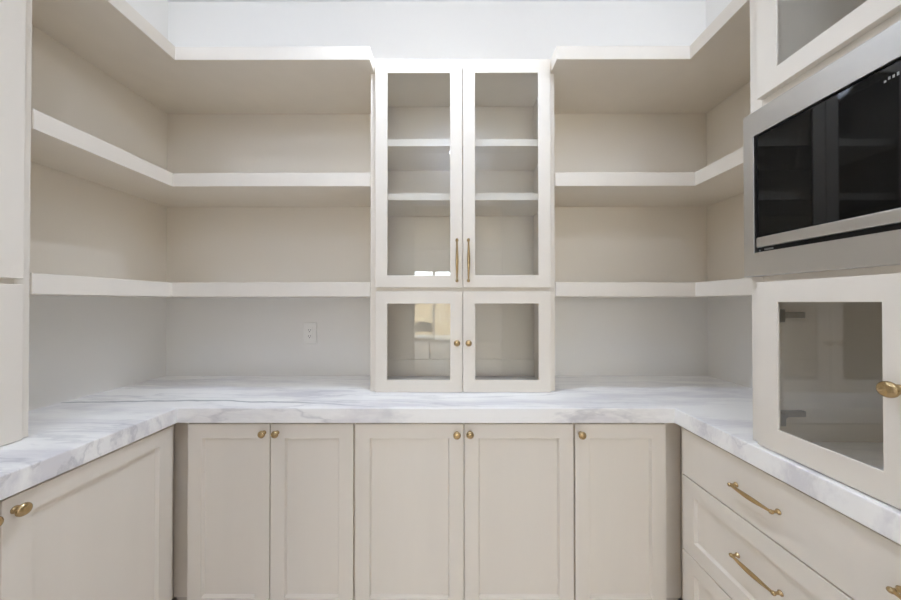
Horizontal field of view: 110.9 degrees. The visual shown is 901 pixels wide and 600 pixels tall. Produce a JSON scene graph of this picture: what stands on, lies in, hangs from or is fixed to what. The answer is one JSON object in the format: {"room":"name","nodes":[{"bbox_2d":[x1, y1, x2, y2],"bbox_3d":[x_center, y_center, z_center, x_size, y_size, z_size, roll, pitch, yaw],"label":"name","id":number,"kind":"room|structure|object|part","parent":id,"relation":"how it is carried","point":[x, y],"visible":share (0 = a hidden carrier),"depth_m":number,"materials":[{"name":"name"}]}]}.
{"room":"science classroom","nodes":[
{"label":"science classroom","id":0,"kind":"room"},
{"bbox_2d":[28,0,167,410],"bbox_3d":[-1.685,-0.233,0.479,0.120,3.180,2.589,0,0,0],"label":"wall","id":1,"kind":"structure","parent":0,"point":[80,346],"depth_m":1.41,"materials":[{"name":"paint"}]},
{"bbox_2d":[0,0,31,445],"bbox_3d":[-1.443,-0.361,0.604,0.359,1.564,0.736,0,0,0],"label":"upper cabinet","id":2,"kind":"object","parent":1,"relation":"attached to","point":[15,15],"visible":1,"depth_m":0.92,"materials":[{"name":"paint"}]},
{"bbox_3d":[-1.304,0.186,0.773,0.020,0.468,0.333,0,0,0],"label":"door","id":3,"kind":"part","parent":2,"relation":"part of","materials":[{"name":"paint"}]},
{"bbox_3d":[-1.304,-0.590,0.778,0.020,1.048,0.333,0,0,0],"label":"door","id":4,"kind":"part","parent":2,"relation":"part of","materials":[{"name":"paint"}]},
{"bbox_2d":[172,577,682,599],"bbox_3d":[-0.005,1.373,-2.825,6.640,0.120,9.409,0,0,0],"label":"floor","id":5,"kind":"structure","parent":0,"point":[173,598],"depth_m":1.40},
{"bbox_2d":[0,424,173,599],"bbox_3d":[-1.343,0.911,0.763,0.558,0.855,1.073,0,0,0],"label":"base cabinet","id":6,"kind":"object","parent":5,"relation":"on","point":[101,528],"visible":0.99,"depth_m":0.97,"materials":[{"name":"paint"}]},
{"bbox_3d":[-1.079,0.526,0.728,0.030,0.031,0.032,0,0,0],"label":"knob","id":7,"kind":"part","parent":6,"relation":"part of","materials":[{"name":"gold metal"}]},
{"bbox_3d":[-1.079,0.526,0.780,0.030,0.031,0.032,0,0,0],"label":"knob","id":8,"kind":"part","parent":6,"relation":"part of","materials":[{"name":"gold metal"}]},
{"bbox_2d":[0,376,900,544],"bbox_3d":[-0.081,0.454,0.981,3.084,0.059,1.568,0,0,0],"label":"countertop","id":9,"kind":"structure","parent":6,"relation":"on","point":[62,437],"depth_m":1.22,"materials":[{"name":"white stone"}]},
{"bbox_2d":[370,59,554,391],"bbox_3d":[0.057,-0.354,1.589,0.866,1.564,0.361,0,0,0],"label":"display cabinet","id":10,"kind":"object","parent":9,"relation":"on","point":[462,280],"visible":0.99,"depth_m":1.53,"materials":[{"name":"paint"}]},
{"bbox_3d":[-0.147,0.194,1.446,0.404,0.466,0.020,0,0,0],"label":"door","id":11,"kind":"part","parent":10,"relation":"part of","materials":[{"name":"paint"}]},
{"bbox_3d":[-0.148,-0.586,1.451,0.404,1.056,0.020,0,0,0],"label":"door","id":12,"kind":"part","parent":10,"relation":"part of","materials":[{"name":"paint"}]},
{"bbox_3d":[0.030,0.198,1.421,0.029,0.029,0.028,0,0,0],"label":"knob","id":13,"kind":"part","parent":10,"relation":"part of","materials":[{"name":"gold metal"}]},
{"bbox_3d":[0.030,-0.183,1.423,0.015,0.202,0.030,0,0,0],"label":"pull handle","id":14,"kind":"part","parent":10,"relation":"part of","materials":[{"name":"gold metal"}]},
{"bbox_3d":[0.058,0.380,1.750,0.827,0.093,0.012,0,0,0],"label":"rail","id":15,"kind":"part","parent":10,"relation":"part of","materials":[{"name":"paint"}]},
{"bbox_2d":[388,193,537,215],"bbox_3d":[0.057,-0.493,1.623,0.827,0.034,0.277,0,0,0],"label":"shelf","id":16,"kind":"object","parent":10,"relation":"attached to","point":[399,204],"depth_m":1.55,"materials":[{"name":"paint"}]},
{"bbox_2d":[388,139,537,170],"bbox_3d":[0.057,-0.753,1.625,0.827,0.034,0.277,0,0,0],"label":"shelf","id":17,"kind":"object","parent":10,"relation":"attached to","point":[403,154],"depth_m":1.57,"materials":[{"name":"paint"}]},
{"bbox_3d":[0.083,-0.183,1.423,0.015,0.202,0.030,0,0,0],"label":"pull handle","id":18,"kind":"part","parent":10,"relation":"part of","materials":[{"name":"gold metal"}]},
{"bbox_3d":[0.083,0.198,1.421,0.029,0.029,0.028,0,0,0],"label":"knob","id":19,"kind":"part","parent":10,"relation":"part of","materials":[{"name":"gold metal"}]},
{"bbox_3d":[0.261,0.193,1.445,0.406,0.466,0.020,0,0,0],"label":"door","id":20,"kind":"part","parent":10,"relation":"part of","materials":[{"name":"paint"}]},
{"bbox_3d":[0.261,-0.586,1.450,0.406,1.056,0.020,0,0,0],"label":"door","id":21,"kind":"part","parent":10,"relation":"part of","materials":[{"name":"paint"}]},
{"bbox_2d":[174,423,355,599],"bbox_3d":[-0.770,0.916,1.484,0.774,0.855,0.555,0,0,0],"label":"base cabinet","id":22,"kind":"object","parent":5,"relation":"on","point":[263,511],"visible":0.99,"depth_m":1.24,"materials":[{"name":"paint"}]},
{"bbox_3d":[-0.884,0.868,1.245,0.327,0.744,0.020,0,0,0],"label":"door","id":23,"kind":"part","parent":22,"relation":"part of","materials":[{"name":"paint"}]},
{"bbox_3d":[-0.742,0.528,1.223,0.028,0.028,0.028,0,0,0],"label":"knob","id":24,"kind":"part","parent":22,"relation":"part of","materials":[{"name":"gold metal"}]},
{"bbox_3d":[-0.690,0.528,1.223,0.028,0.028,0.028,0,0,0],"label":"knob","id":25,"kind":"part","parent":22,"relation":"part of","materials":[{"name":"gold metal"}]},
{"bbox_3d":[-0.552,0.867,1.244,0.329,0.744,0.020,0,0,0],"label":"door","id":26,"kind":"part","parent":22,"relation":"part of","materials":[{"name":"paint"}]},
{"bbox_2d":[355,423,573,599],"bbox_3d":[0.055,0.915,1.482,0.875,0.855,0.557,0,0,0],"label":"base cabinet","id":27,"kind":"object","parent":5,"relation":"on","point":[444,511],"visible":0.99,"depth_m":1.24,"materials":[{"name":"paint"}]},
{"bbox_3d":[-0.164,0.867,1.243,0.430,0.744,0.020,0,0,0],"label":"door","id":28,"kind":"part","parent":27,"relation":"part of","materials":[{"name":"paint"}]},
{"bbox_3d":[0.025,0.531,1.221,0.030,0.030,0.029,0,0,0],"label":"knob","id":29,"kind":"part","parent":27,"relation":"part of","materials":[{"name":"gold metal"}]},
{"bbox_3d":[0.077,0.529,1.221,0.030,0.030,0.029,0,0,0],"label":"knob","id":30,"kind":"part","parent":27,"relation":"part of","materials":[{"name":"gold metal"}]},
{"bbox_3d":[0.272,0.867,1.242,0.434,0.744,0.020,0,0,0],"label":"door","id":31,"kind":"part","parent":27,"relation":"part of","materials":[{"name":"paint"}]},
{"bbox_2d":[573,423,680,599],"bbox_3d":[0.728,0.915,1.481,0.468,0.855,0.557,0,0,0],"label":"base cabinet","id":32,"kind":"object","parent":5,"relation":"on","point":[627,494],"visible":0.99,"depth_m":1.24,"materials":[{"name":"paint"}]},
{"bbox_3d":[0.517,0.531,1.220,0.030,0.030,0.029,0,0,0],"label":"knob","id":33,"kind":"part","parent":32,"relation":"part of","materials":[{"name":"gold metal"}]},
{"bbox_2d":[681,427,900,599],"bbox_3d":[1.162,0.910,0.758,0.593,0.855,1.073,0,0,0],"label":"base cabinet","id":34,"kind":"object","parent":5,"relation":"on","point":[747,533],"visible":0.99,"depth_m":0.89,"materials":[{"name":"paint"}]},
{"bbox_3d":[0.906,1.095,0.728,0.020,0.280,0.941,0,0,0],"label":"drawer","id":35,"kind":"part","parent":34,"relation":"part of","materials":[{"name":"paint"}]},
{"bbox_3d":[0.881,0.579,0.910,0.030,0.015,0.141,0,0,0],"label":"pull handle","id":36,"kind":"part","parent":34,"relation":"part of","materials":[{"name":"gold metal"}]},
{"bbox_3d":[0.881,0.796,0.905,0.030,0.015,0.141,0,0,0],"label":"pull handle","id":37,"kind":"part","parent":34,"relation":"part of","materials":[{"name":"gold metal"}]},
{"bbox_3d":[0.906,0.810,0.730,0.020,0.280,0.941,0,0,0],"label":"drawer","id":38,"kind":"part","parent":34,"relation":"part of","materials":[{"name":"paint"}]},
{"bbox_3d":[0.880,0.576,0.553,0.030,0.015,0.141,0,0,0],"label":"pull handle","id":39,"kind":"part","parent":34,"relation":"part of","materials":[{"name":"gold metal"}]},
{"bbox_2d":[167,0,705,1],"bbox_3d":[-0.006,-1.807,-2.803,6.640,0.120,9.409,0,0,0],"label":"ceiling","id":40,"kind":"structure","parent":0,"point":[167,0],"depth_m":1.78,"materials":[{"name":"white paint"}]},
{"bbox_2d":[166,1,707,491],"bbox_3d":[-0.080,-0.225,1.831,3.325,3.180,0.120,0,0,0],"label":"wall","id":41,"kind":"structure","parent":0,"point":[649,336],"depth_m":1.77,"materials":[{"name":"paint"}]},
{"bbox_2d":[29,273,369,297],"bbox_3d":[-1.000,-0.049,1.370,1.246,0.066,0.801,0,0,0],"label":"corner shelf","id":42,"kind":"object","parent":41,"relation":"attached to","point":[41,284],"visible":0.8,"depth_m":1.45,"materials":[{"name":"paint"}]},
{"bbox_2d":[31,109,370,206],"bbox_3d":[-1.000,-0.566,1.374,1.246,0.064,0.801,0,0,0],"label":"corner shelf","id":43,"kind":"object","parent":41,"relation":"attached to","point":[55,144],"visible":0.8,"depth_m":1.46,"materials":[{"name":"paint"}]},
{"bbox_2d":[32,0,374,113],"bbox_3d":[-0.991,-1.098,1.377,1.265,0.061,0.801,0,0,0],"label":"corner shelf","id":44,"kind":"object","parent":41,"relation":"attached to","point":[111,35],"visible":0.81,"depth_m":1.42,"materials":[{"name":"paint"}]},
{"bbox_2d":[303,323,316,343],"bbox_3d":[-0.799,0.189,1.765,0.076,0.120,0.008,0,0,0],"label":"wall outlet","id":45,"kind":"object","parent":41,"relation":"attached to","point":[309,329],"visible":1,"depth_m":1.76,"materials":[{"name":"plastic"}]},
{"bbox_2d":[555,147,743,206],"bbox_3d":[0.976,-0.567,1.360,0.971,0.064,0.821,0,0,0],"label":"corner shelf","id":46,"kind":"object","parent":41,"relation":"attached to","point":[723,179],"visible":0.55,"depth_m":1.47,"materials":[{"name":"paint"}]},
{"bbox_2d":[551,0,749,113],"bbox_3d":[0.966,-1.099,1.364,0.990,0.061,0.821,0,0,0],"label":"corner shelf","id":47,"kind":"object","parent":41,"relation":"attached to","point":[697,77],"visible":0.81,"depth_m":1.46,"materials":[{"name":"paint"}]},
{"bbox_2d":[555,278,751,297],"bbox_3d":[0.976,-0.050,1.356,0.971,0.066,0.821,0,0,0],"label":"corner shelf","id":48,"kind":"object","parent":41,"relation":"attached to","point":[733,287],"visible":0.59,"depth_m":1.45,"materials":[{"name":"paint"}]},
{"bbox_2d":[706,0,752,388],"bbox_3d":[1.520,-0.235,0.473,0.120,3.180,2.589,0,0,0],"label":"wall","id":49,"kind":"structure","parent":0,"point":[729,318],"depth_m":1.64,"materials":[{"name":"paint"}]},
{"bbox_2d":[750,0,900,509],"bbox_3d":[1.161,-0.362,0.588,0.594,1.564,0.716,0,0,0],"label":"upper cabinet","id":50,"kind":"object","parent":49,"relation":"attached to","point":[826,345],"visible":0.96,"depth_m":0.89,"materials":[{"name":"paint"}]},
{"bbox_2d":[743,20,900,276],"bbox_3d":[1.112,-0.314,0.568,0.444,0.485,0.756,0,0,0],"label":"microwave","id":51,"kind":"object","parent":50,"relation":"in","point":[822,158],"visible":1,"depth_m":0.73,"materials":[{"name":"black glass"}]},
{"bbox_3d":[0.899,-0.332,0.568,0.006,0.293,0.677,0,0,0],"label":"door","id":52,"kind":"part","parent":51,"relation":"part of","materials":[{"name":"black glass"}]},
{"bbox_3d":[0.918,-0.313,0.568,0.031,0.342,0.688,0,0,0],"label":"door frame","id":53,"kind":"part","parent":51,"relation":"part of","materials":[{"name":"black"}]},
{"bbox_3d":[0.906,-0.851,0.752,0.020,0.528,0.316,0,0,0],"label":"door","id":54,"kind":"part","parent":50,"relation":"part of","materials":[{"name":"paint"}]},
{"bbox_3d":[0.906,0.183,0.747,0.020,0.472,0.322,0,0,0],"label":"door","id":55,"kind":"part","parent":50,"relation":"part of","materials":[{"name":"paint"}]},
{"bbox_3d":[0.880,0.178,0.619,0.032,0.033,0.033,0,0,0],"label":"knob","id":56,"kind":"part","parent":50,"relation":"part of","materials":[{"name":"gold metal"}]}
]}

